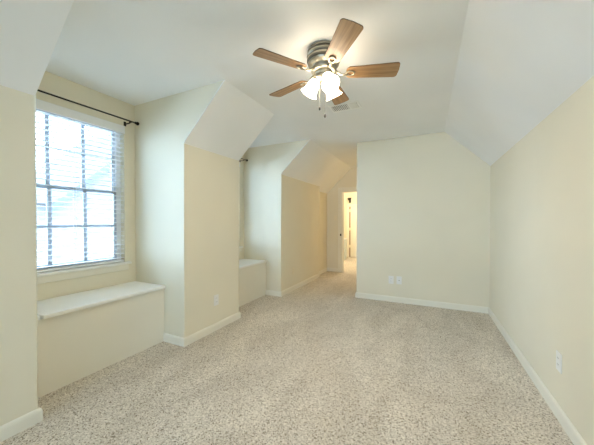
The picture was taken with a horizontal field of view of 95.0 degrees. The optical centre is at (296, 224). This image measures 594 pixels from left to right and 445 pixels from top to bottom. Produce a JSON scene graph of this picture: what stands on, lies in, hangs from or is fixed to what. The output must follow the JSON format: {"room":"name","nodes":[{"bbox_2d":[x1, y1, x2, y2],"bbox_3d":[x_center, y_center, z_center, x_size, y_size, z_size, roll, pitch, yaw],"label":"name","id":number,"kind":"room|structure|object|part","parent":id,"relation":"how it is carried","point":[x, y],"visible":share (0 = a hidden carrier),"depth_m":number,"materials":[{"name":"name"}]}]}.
{"room":"empty attic bedroom","nodes":[
{"label":"empty attic bedroom","id":0,"kind":"room"},
{"bbox_2d":[0,85,37,425],"bbox_3d":[-2.114,-0.047,0.848,1.334,2.474,1.876,0,1,26],"label":"wall","id":1,"kind":"structure","parent":0,"point":[18,192],"depth_m":1.54,"materials":[{"name":"beige paint"}]},
{"bbox_2d":[0,406,42,441],"bbox_3d":[-2.074,1.150,0.850,0.298,0.080,1.890,0,1,26],"label":"baseboard","id":2,"kind":"structure","parent":1,"relation":"attached to","point":[16,426],"depth_m":1.55,"materials":[{"name":"paint"}]},
{"bbox_2d":[36,71,135,300],"bbox_3d":[-2.016,-0.041,2.443,0.120,2.424,1.084,0,1,26],"label":"wall","id":3,"kind":"structure","parent":1,"relation":"in","point":[51,83],"depth_m":2.66,"materials":[{"name":"beige paint"}]},
{"bbox_2d":[36,98,124,272],"bbox_3d":[-1.987,-0.306,2.399,0.068,1.387,0.906,0,1,26],"label":"window blind","id":4,"kind":"object","parent":3,"relation":"attached to","point":[42,105],"visible":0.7,"depth_m":2.43,"materials":[{"name":"white plastic"}]},
{"bbox_3d":[-1.984,-0.283,2.428,0.050,1.310,0.002,0,1,26],"label":"ladder cord","id":5,"kind":"part","parent":4,"relation":"part of","materials":[{"name":"white fabric"}]},
{"bbox_3d":[-1.991,0.378,2.417,0.048,0.018,0.880,0,1,26],"label":"rail","id":6,"kind":"part","parent":4,"relation":"part of","materials":[{"name":"white plastic"}]},
{"bbox_3d":[-1.845,-0.287,2.716,0.050,1.310,0.002,0,1,26],"label":"ladder cord","id":7,"kind":"part","parent":4,"relation":"part of","materials":[{"name":"white fabric"}]},
{"bbox_2d":[36,109,131,283],"bbox_3d":[-2.003,-0.258,2.415,0.165,1.470,0.982,0,1,26],"label":"window","id":8,"kind":"structure","parent":3,"relation":"attached to","point":[64,274],"depth_m":2.53,"materials":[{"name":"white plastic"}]},
{"bbox_3d":[-2.058,-0.630,2.437,0.024,0.646,0.802,0,1,26],"label":"sash","id":9,"kind":"part","parent":8,"relation":"part of","materials":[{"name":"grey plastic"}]},
{"bbox_3d":[-2.036,0.018,2.434,0.024,0.698,0.802,0,1,26],"label":"sash","id":10,"kind":"part","parent":8,"relation":"part of","materials":[{"name":"grey plastic"}]},
{"bbox_3d":[-2.051,-0.298,2.438,0.060,1.390,0.892,0,1,26],"label":"frame","id":11,"kind":"part","parent":8,"relation":"part of","materials":[{"name":"white plastic"}]},
{"bbox_3d":[-1.974,0.404,2.409,0.100,0.022,0.982,0,1,26],"label":"sill","id":12,"kind":"part","parent":8,"relation":"part of","materials":[{"name":"paint"}]},
{"bbox_2d":[37,89,138,125],"bbox_3d":[-1.908,-1.032,2.390,0.111,0.055,1.035,0,1,26],"label":"curtain rod","id":13,"kind":"object","parent":3,"relation":"attached to","point":[125,123],"visible":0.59,"depth_m":2.44,"materials":[{"name":"brown metal"}]},
{"bbox_2d":[0,0,73,94],"bbox_3d":[-1.728,-0.990,0.651,0.504,0.487,1.876,0,1,26],"label":"ceiling","id":14,"kind":"structure","parent":0,"point":[30,30],"depth_m":1.42,"materials":[{"name":"paint"}]},
{"bbox_2d":[134,80,238,337],"bbox_3d":[-1.056,-0.073,3.048,1.334,2.474,0.840,0,1,26],"label":"wall","id":15,"kind":"structure","parent":0,"point":[187,196],"depth_m":2.76,"materials":[{"name":"beige paint"}]},
{"bbox_2d":[163,311,240,346],"bbox_3d":[-1.018,1.125,3.044,0.298,0.080,0.868,0,1,26],"label":"baseboard","id":16,"kind":"structure","parent":15,"relation":"attached to","point":[169,338],"depth_m":2.76,"materials":[{"name":"paint"}]},
{"bbox_2d":[214,294,218,305],"bbox_3d":[-0.887,0.834,2.991,0.009,0.116,0.072,0,1,26],"label":"wall outlet","id":17,"kind":"object","parent":15,"relation":"attached to","point":[216,297],"visible":1,"depth_m":2.99,"materials":[{"name":"white plastic"}]},
{"bbox_2d":[183,80,273,160],"bbox_3d":[-0.669,-1.016,2.851,0.504,0.487,0.840,0,1,26],"label":"ceiling","id":18,"kind":"structure","parent":0,"point":[232,120],"depth_m":2.77,"materials":[{"name":"paint"}]},
{"bbox_2d":[45,0,468,167],"bbox_3d":[-0.515,-1.300,1.337,3.900,0.120,10.590,0,1,26],"label":"ceiling","id":19,"kind":"structure","parent":0,"point":[133,52],"depth_m":2.02,"materials":[{"name":"paint"}]},
{"bbox_2d":[253,18,399,117],"bbox_3d":[0.203,-1.005,1.987,1.017,0.485,0.980,0,1,26],"label":"ceiling fan","id":20,"kind":"object","parent":19,"relation":"hanging from","point":[324,57],"visible":1,"depth_m":1.87,"materials":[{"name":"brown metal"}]},
{"bbox_3d":[-0.105,-1.079,1.784,0.364,0.006,0.136,0,13,-30],"label":"blade","id":21,"kind":"part","parent":20,"relation":"part of","materials":[{"name":"brown wood"}]},
{"bbox_3d":[-0.062,-1.084,2.184,0.364,0.006,0.136,1,13,42],"label":"blade","id":22,"kind":"part","parent":20,"relation":"part of","materials":[{"name":"brown wood"}]},
{"bbox_3d":[0.095,-0.983,1.972,0.130,0.137,0.124,0,1,26],"label":"lamp shade","id":23,"kind":"part","parent":20,"relation":"part of","materials":[{"name":"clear glass"}]},
{"bbox_3d":[0.218,-1.004,1.877,0.056,0.074,0.057,0,1,26],"label":"bulb","id":24,"kind":"part","parent":20,"relation":"part of","materials":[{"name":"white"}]},
{"bbox_3d":[0.226,-0.983,1.853,0.127,0.138,0.128,0,1,26],"label":"lamp shade","id":25,"kind":"part","parent":20,"relation":"part of","materials":[{"name":"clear glass"}]},
{"bbox_3d":[0.273,-0.985,2.023,0.122,0.138,0.132,0,1,26],"label":"lamp shade","id":26,"kind":"part","parent":20,"relation":"part of","materials":[{"name":"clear glass"}]},
{"bbox_3d":[0.331,-1.085,2.267,0.136,0.006,0.364,-13,-5,24],"label":"blade","id":27,"kind":"part","parent":20,"relation":"part of","materials":[{"name":"brown wood"}]},
{"bbox_3d":[0.262,-1.077,1.620,0.136,0.006,0.364,12,-2,-12],"label":"blade","id":28,"kind":"part","parent":20,"relation":"part of","materials":[{"name":"brown wood"}]},
{"bbox_3d":[0.532,-1.081,1.919,0.364,0.006,0.136,0,-11,6],"label":"blade","id":29,"kind":"part","parent":20,"relation":"part of","materials":[{"name":"brown wood"}]},
{"bbox_2d":[328,101,361,112],"bbox_3d":[0.515,-1.252,2.914,0.320,0.010,0.184,0,1,26],"label":"ceiling vent","id":30,"kind":"object","parent":19,"relation":"in","point":[350,105],"visible":1,"depth_m":2.90,"materials":[{"name":"white metal"}]},
{"bbox_2d":[244,140,326,291],"bbox_3d":[0.110,-0.101,5.472,1.334,2.474,2.420,0,1,26],"label":"wall","id":31,"kind":"structure","parent":0,"point":[285,217],"depth_m":4.53,"materials":[{"name":"beige paint"}]},
{"bbox_2d":[239,155,243,259],"bbox_3d":[-1.193,-0.060,4.155,0.120,2.424,1.084,0,1,26],"label":"wall","id":32,"kind":"structure","parent":31,"relation":"in","point":[241,168],"depth_m":4.56,"materials":[{"name":"beige paint"}]},
{"bbox_2d":[266,268,337,296],"bbox_3d":[0.226,1.097,5.422,0.298,0.080,2.463,0,1,30],"label":"baseboard","id":33,"kind":"structure","parent":31,"relation":"attached to","point":[292,288],"depth_m":4.84,"materials":[{"name":"paint"}]},
{"bbox_2d":[0,257,573,444],"bbox_3d":[0.094,1.229,2.632,3.900,0.120,13.400,0,1,26],"label":"floor","id":34,"kind":"structure","parent":0,"point":[316,363],"depth_m":1.99,"materials":[{"name":"carpet"}]},
{"bbox_2d":[37,281,164,397],"bbox_3d":[-1.745,0.892,2.323,0.474,0.562,1.080,0,1,26],"label":"bench","id":35,"kind":"object","parent":34,"relation":"on","point":[80,335],"visible":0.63,"depth_m":2.17,"materials":[{"name":"paint"}]},
{"bbox_3d":[-1.721,0.624,2.370,0.474,0.028,0.954,0,1,26],"label":"lid","id":36,"kind":"part","parent":35,"relation":"part of","materials":[{"name":"paint"}]},
{"bbox_2d":[239,259,266,306],"bbox_3d":[-0.922,0.872,4.035,0.474,0.562,1.080,0,1,26],"label":"bench","id":37,"kind":"object","parent":34,"relation":"on","point":[252,273],"visible":0.34,"depth_m":4.09,"materials":[{"name":"paint"}]},
{"bbox_3d":[-0.898,0.604,4.082,0.474,0.028,0.954,0,1,26],"label":"lid","id":38,"kind":"part","parent":37,"relation":"part of","materials":[{"name":"paint"}]},
{"bbox_2d":[344,238,346,259],"bbox_3d":[1.294,0.768,8.308,0.380,0.670,0.420,0,1,26],"label":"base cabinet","id":39,"kind":"object","parent":34,"relation":"on","point":[345,239],"visible":0.17,"depth_m":8.30,"materials":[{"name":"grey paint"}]},
{"bbox_2d":[281,139,350,192],"bbox_3d":[0.458,-1.003,5.294,0.588,0.570,2.420,0,1,26],"label":"ceiling","id":40,"kind":"structure","parent":0,"point":[314,165],"depth_m":4.96,"materials":[{"name":"paint"}]},
{"bbox_2d":[327,167,356,267],"bbox_3d":[1.505,-0.077,5.545,3.786,2.424,1.300,0,1,26],"label":"wall","id":41,"kind":"structure","parent":0,"point":[349,179],"depth_m":6.45,"materials":[{"name":"beige paint"}]},
{"bbox_2d":[338,187,356,271],"bbox_3d":[1.398,0.137,6.256,0.900,1.980,0.145,0,1,26],"label":"door frame","id":42,"kind":"structure","parent":41,"relation":"in","point":[341,191],"depth_m":6.37,"materials":[{"name":"paint"}]},
{"bbox_2d":[344,192,356,257],"bbox_3d":[2.183,-0.054,8.937,1.890,2.300,0.200,0,1,26],"label":"wall","id":43,"kind":"structure","parent":0,"point":[353,195],"depth_m":9.07,"materials":[{"name":"beige paint"}]},
{"bbox_2d":[347,204,356,256],"bbox_3d":[2.092,0.217,8.853,0.980,1.760,0.036,0,1,26],"label":"door","id":44,"kind":"structure","parent":43,"relation":"in","point":[351,211],"depth_m":8.97,"materials":[{"name":"paint"}]},
{"bbox_2d":[357,132,490,306],"bbox_3d":[1.932,-0.061,4.203,1.853,2.424,0.750,0,1,26],"label":"wall","id":45,"kind":"structure","parent":0,"point":[423,201],"depth_m":3.85,"materials":[{"name":"beige paint"}]},
{"bbox_2d":[389,276,393,283],"bbox_3d":[1.400,0.828,4.047,0.072,0.116,0.009,0,1,26],"label":"wall outlet","id":46,"kind":"object","parent":45,"relation":"attached to","point":[391,278],"visible":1,"depth_m":4.04,"materials":[{"name":"white plastic"}]},
{"bbox_2d":[396,276,401,283],"bbox_3d":[1.498,0.825,3.993,0.072,0.116,0.022,0,1,26],"label":"cable plate","id":47,"kind":"object","parent":45,"relation":"attached to","point":[399,279],"visible":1,"depth_m":4.00,"materials":[{"name":"white plastic"}]},
{"bbox_2d":[355,292,488,313],"bbox_3d":[1.868,1.111,4.239,1.747,0.080,0.764,0,1,26],"label":"baseboard","id":48,"kind":"structure","parent":45,"relation":"attached to","point":[471,308],"depth_m":3.85,"materials":[{"name":"paint"}]},
{"bbox_2d":[445,0,593,165],"bbox_3d":[0.451,-0.950,-0.200,0.576,0.584,8.450,0,1,26],"label":"ceiling","id":49,"kind":"structure","parent":0,"point":[519,61],"depth_m":1.65,"materials":[{"name":"paint"}]},
{"bbox_2d":[489,76,593,444],"bbox_3d":[0.719,-0.008,-0.318,0.120,2.424,8.450,0,1,26],"label":"wall","id":50,"kind":"structure","parent":0,"point":[542,187],"depth_m":1.75,"materials":[{"name":"beige paint"}]},
{"bbox_2d":[488,307,586,444],"bbox_3d":[0.659,1.163,-0.276,0.014,0.080,8.450,0,1,26],"label":"baseboard","id":51,"kind":"structure","parent":50,"relation":"attached to","point":[571,431],"depth_m":1.84,"materials":[{"name":"paint"}]},
{"bbox_2d":[556,350,561,373],"bbox_3d":[1.590,0.836,1.653,0.009,0.116,0.072,0,1,26],"label":"wall outlet","id":52,"kind":"object","parent":50,"relation":"attached to","point":[558,354],"visible":1,"depth_m":1.65,"materials":[{"name":"white plastic"}]},
{"label":"outside","id":53,"kind":"structure","parent":0,"visible":0},
{"bbox_3d":[-9.012,4.249,4.383,60.000,0.200,60.000,0,1,26],"label":"ground","id":54,"kind":"structure","parent":53,"visible":0},
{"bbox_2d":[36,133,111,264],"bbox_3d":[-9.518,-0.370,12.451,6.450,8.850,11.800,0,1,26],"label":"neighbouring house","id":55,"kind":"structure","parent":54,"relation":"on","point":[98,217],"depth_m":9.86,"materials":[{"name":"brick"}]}
]}

